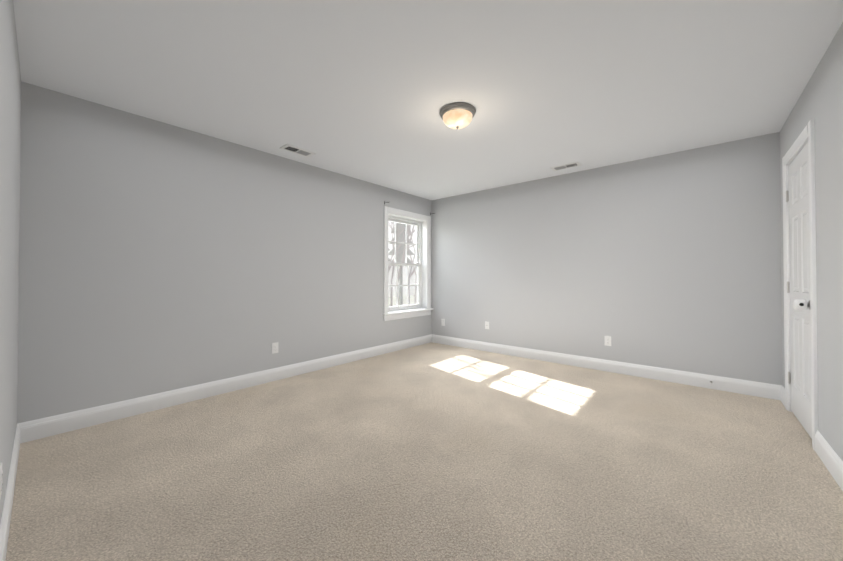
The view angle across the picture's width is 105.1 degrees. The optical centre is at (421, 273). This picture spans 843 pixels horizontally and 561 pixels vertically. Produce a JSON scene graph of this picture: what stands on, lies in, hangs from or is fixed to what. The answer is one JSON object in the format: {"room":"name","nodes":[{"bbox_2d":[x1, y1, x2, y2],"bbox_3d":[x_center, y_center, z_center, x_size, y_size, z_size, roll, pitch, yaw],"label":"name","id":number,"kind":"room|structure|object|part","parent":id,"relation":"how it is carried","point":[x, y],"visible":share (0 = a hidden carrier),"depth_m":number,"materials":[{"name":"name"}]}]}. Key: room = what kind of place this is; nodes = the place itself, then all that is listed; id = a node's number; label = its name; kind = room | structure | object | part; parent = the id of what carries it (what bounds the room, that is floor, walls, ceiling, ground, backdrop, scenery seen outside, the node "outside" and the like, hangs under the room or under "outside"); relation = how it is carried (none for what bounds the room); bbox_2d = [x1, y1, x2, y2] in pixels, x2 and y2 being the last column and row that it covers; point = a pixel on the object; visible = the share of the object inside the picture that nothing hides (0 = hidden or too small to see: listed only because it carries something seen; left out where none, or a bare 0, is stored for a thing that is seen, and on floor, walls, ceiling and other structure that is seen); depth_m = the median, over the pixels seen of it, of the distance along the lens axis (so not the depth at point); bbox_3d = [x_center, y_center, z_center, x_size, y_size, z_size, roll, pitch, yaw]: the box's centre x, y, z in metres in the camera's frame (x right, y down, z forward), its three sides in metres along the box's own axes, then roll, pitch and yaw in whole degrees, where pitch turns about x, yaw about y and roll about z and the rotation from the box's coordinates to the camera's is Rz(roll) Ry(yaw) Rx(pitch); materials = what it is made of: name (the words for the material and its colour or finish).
{"room":"empty bedroom","nodes":[
{"label":"empty bedroom","id":0,"kind":"room"},
{"bbox_2d":[0,0,20,523],"bbox_3d":[-1.226,-0.097,0.784,4.460,2.440,0.200,0,-1,40],"label":"wall","id":1,"kind":"structure","parent":0,"point":[10,109],"depth_m":1.49,"materials":[{"name":"grey paint"}]},
{"bbox_2d":[0,462,2,498],"bbox_3d":[-1.601,0.787,1.230,0.070,0.115,0.008,0,-1,40],"label":"electrical outlet","id":2,"kind":"object","parent":1,"relation":"attached to","point":[1,477],"visible":1,"depth_m":1.22,"materials":[{"name":"white"}]},
{"bbox_2d":[0,422,23,560],"bbox_3d":[-1.141,1.056,0.842,4.020,0.134,0.015,0,-1,40],"label":"baseboard","id":3,"kind":"structure","parent":1,"relation":"attached to","point":[19,435],"depth_m":1.52,"materials":[{"name":"white wood"}]},
{"bbox_2d":[17,81,431,423],"bbox_3d":[-1.344,-0.066,3.934,0.200,2.440,4.450,0,-1,40],"label":"wall","id":4,"kind":"structure","parent":0,"point":[155,257],"depth_m":2.81,"materials":[{"name":"grey paint"}]},
{"bbox_2d":[24,334,431,442],"bbox_3d":[-1.262,1.086,3.854,0.015,0.134,4.450,0,-1,40],"label":"baseboard","id":5,"kind":"structure","parent":4,"relation":"attached to","point":[36,429],"depth_m":2.86,"materials":[{"name":"white wood"}]},
{"bbox_2d":[272,342,278,353],"bbox_3d":[-1.578,0.800,3.489,0.008,0.115,0.070,0,-1,40],"label":"electrical outlet","id":6,"kind":"object","parent":4,"relation":"attached to","point":[274,347],"visible":1,"depth_m":3.49,"materials":[{"name":"white plastic"}]},
{"bbox_2d":[382,308,433,315],"bbox_3d":[-0.190,0.596,5.117,0.078,0.030,1.141,0,-1,40],"label":"window sill","id":7,"kind":"structure","parent":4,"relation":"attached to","point":[403,312],"depth_m":5.02,"materials":[{"name":"white wood"}]},
{"bbox_2d":[6,342,842,560],"bbox_3d":[0.280,1.200,2.543,4.460,0.120,4.850,0,-1,40],"label":"floor","id":8,"kind":"structure","parent":0,"point":[431,451],"depth_m":1.82,"materials":[{"name":"carpet"}]},
{"bbox_2d":[13,0,842,199],"bbox_3d":[0.280,-1.360,2.568,4.460,0.120,4.850,0,-1,40],"label":"ceiling","id":9,"kind":"structure","parent":0,"point":[366,90],"depth_m":2.10,"materials":[{"name":"white paint"}]},
{"bbox_2d":[280,144,315,156],"bbox_3d":[-1.294,-1.287,3.387,0.158,0.008,0.323,0,-1,40],"label":"ceiling vent","id":10,"kind":"object","parent":9,"relation":"in","point":[294,149],"visible":1,"depth_m":3.37,"materials":[{"name":"white metal"}]},
{"bbox_2d":[440,102,475,128],"bbox_3d":[0.288,-1.228,2.588,0.288,0.142,0.288,0,-1,40],"label":"lamp","id":11,"kind":"object","parent":9,"relation":"attached to","point":[457,115],"visible":1,"depth_m":2.51,"materials":[{"name":"beige glass"}]},
{"bbox_3d":[0.288,-1.221,2.588,0.238,0.084,0.238,0,-1,40],"label":"lamp shade","id":12,"kind":"part","parent":11,"relation":"part of","materials":[{"name":"white glass"}]},
{"bbox_2d":[550,162,581,170],"bbox_3d":[1.724,-1.282,3.866,0.323,0.008,0.158,0,-1,40],"label":"ceiling vent","id":13,"kind":"object","parent":9,"relation":"in","point":[565,166],"visible":1,"depth_m":3.85,"materials":[{"name":"white metal"}]},
{"bbox_2d":[432,132,781,384],"bbox_3d":[1.785,-0.062,4.327,4.460,2.440,0.200,0,-1,40],"label":"wall","id":14,"kind":"structure","parent":0,"point":[670,261],"depth_m":3.67,"materials":[{"name":"grey paint"}]},
{"bbox_2d":[485,321,488,328],"bbox_3d":[0.984,0.773,4.858,0.070,0.115,0.016,0,-1,40],"label":"outlet","id":15,"kind":"object","parent":14,"relation":"attached to","point":[486,325],"visible":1,"depth_m":4.86,"materials":[{"name":"white plastic"}]},
{"bbox_2d":[604,336,610,345],"bbox_3d":[2.205,0.793,3.825,0.070,0.115,0.008,0,-1,40],"label":"electrical outlet","id":16,"kind":"object","parent":14,"relation":"attached to","point":[607,339],"visible":1,"depth_m":3.82,"materials":[{"name":"white plastic"}]},
{"bbox_2d":[432,334,784,405],"bbox_3d":[1.730,1.090,4.220,4.020,0.134,0.015,0,-1,40],"label":"baseboard","id":17,"kind":"structure","parent":14,"relation":"attached to","point":[759,389],"depth_m":3.64,"materials":[{"name":"white wood"}]},
{"bbox_2d":[780,22,842,460],"bbox_3d":[1.918,-0.093,1.163,0.240,2.440,4.450,0,-1,40],"label":"wall","id":18,"kind":"structure","parent":0,"point":[820,101],"depth_m":1.89,"materials":[{"name":"grey paint"}]},
{"bbox_2d":[786,142,811,438],"bbox_3d":[2.816,0.109,2.433,0.114,2.030,0.722,0,-1,40],"label":"door","id":19,"kind":"structure","parent":18,"relation":"in","point":[799,272],"depth_m":2.41,"materials":[{"name":"white wood"}]},
{"bbox_3d":[3.054,-0.648,2.698,0.015,0.100,0.022,0,-1,40],"label":"door hinge","id":20,"kind":"part","parent":19,"relation":"part of","materials":[{"name":"silver metal"}]},
{"bbox_3d":[3.054,0.112,2.690,0.015,0.100,0.022,0,-1,40],"label":"door hinge","id":21,"kind":"part","parent":19,"relation":"part of","materials":[{"name":"silver metal"}]},
{"bbox_3d":[3.054,0.862,2.683,0.015,0.100,0.022,0,-1,40],"label":"door hinge","id":22,"kind":"part","parent":19,"relation":"part of","materials":[{"name":"silver metal"}]},
{"bbox_3d":[2.602,0.212,2.222,0.059,0.078,0.078,0,-1,40],"label":"door knob cover","id":23,"kind":"part","parent":19,"relation":"part of","materials":[{"name":"metal"}]},
{"bbox_2d":[782,119,817,450],"bbox_3d":[2.896,0.070,2.358,0.218,2.137,0.894,0,-1,40],"label":"door frame","id":24,"kind":"structure","parent":18,"relation":"attached to","point":[807,133],"depth_m":2.12,"materials":[{"name":"white wood"}]},
{"bbox_2d":[815,430,842,490],"bbox_3d":[1.466,1.056,0.816,0.015,0.134,3.293,0,-1,40],"label":"baseboard","id":25,"kind":"structure","parent":18,"relation":"attached to","point":[834,464],"depth_m":1.85,"materials":[{"name":"white wood"}]},
{"label":"outside","id":26,"kind":"structure","parent":0,"visible":0},
{"bbox_2d":[384,206,430,320],"bbox_3d":[-0.279,-0.158,5.190,0.238,2.080,1.500,0,-1,40],"label":"window","id":27,"kind":"structure","parent":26,"point":[411,251],"depth_m":5.33,"materials":[{"name":"white wood"}]},
{"label":"glass","id":28,"kind":"part","parent":27,"relation":"part of","materials":[{"name":"clear glass"}]},
{"bbox_2d":[388,265,416,305],"bbox_3d":[-0.346,0.196,5.243,0.001,0.708,0.836,0,-1,40],"label":"screen","id":29,"kind":"object","parent":27,"relation":"attached to","point":[400,273],"depth_m":5.28,"materials":[{"name":"grey metal"}]},
{"label":"glass","id":30,"kind":"part","parent":27,"relation":"part of","materials":[{"name":"clear glass"}]},
{"bbox_3d":[-0.332,-0.502,5.238,0.030,0.728,0.836,0,-1,40],"label":"window sash","id":31,"kind":"part","parent":27,"relation":"part of","materials":[{"name":"white wood"}]},
{"bbox_3d":[-0.304,0.186,5.208,0.030,0.728,0.836,0,-1,40],"label":"window sash","id":32,"kind":"part","parent":27,"relation":"part of","materials":[{"name":"white wood"}]}
]}

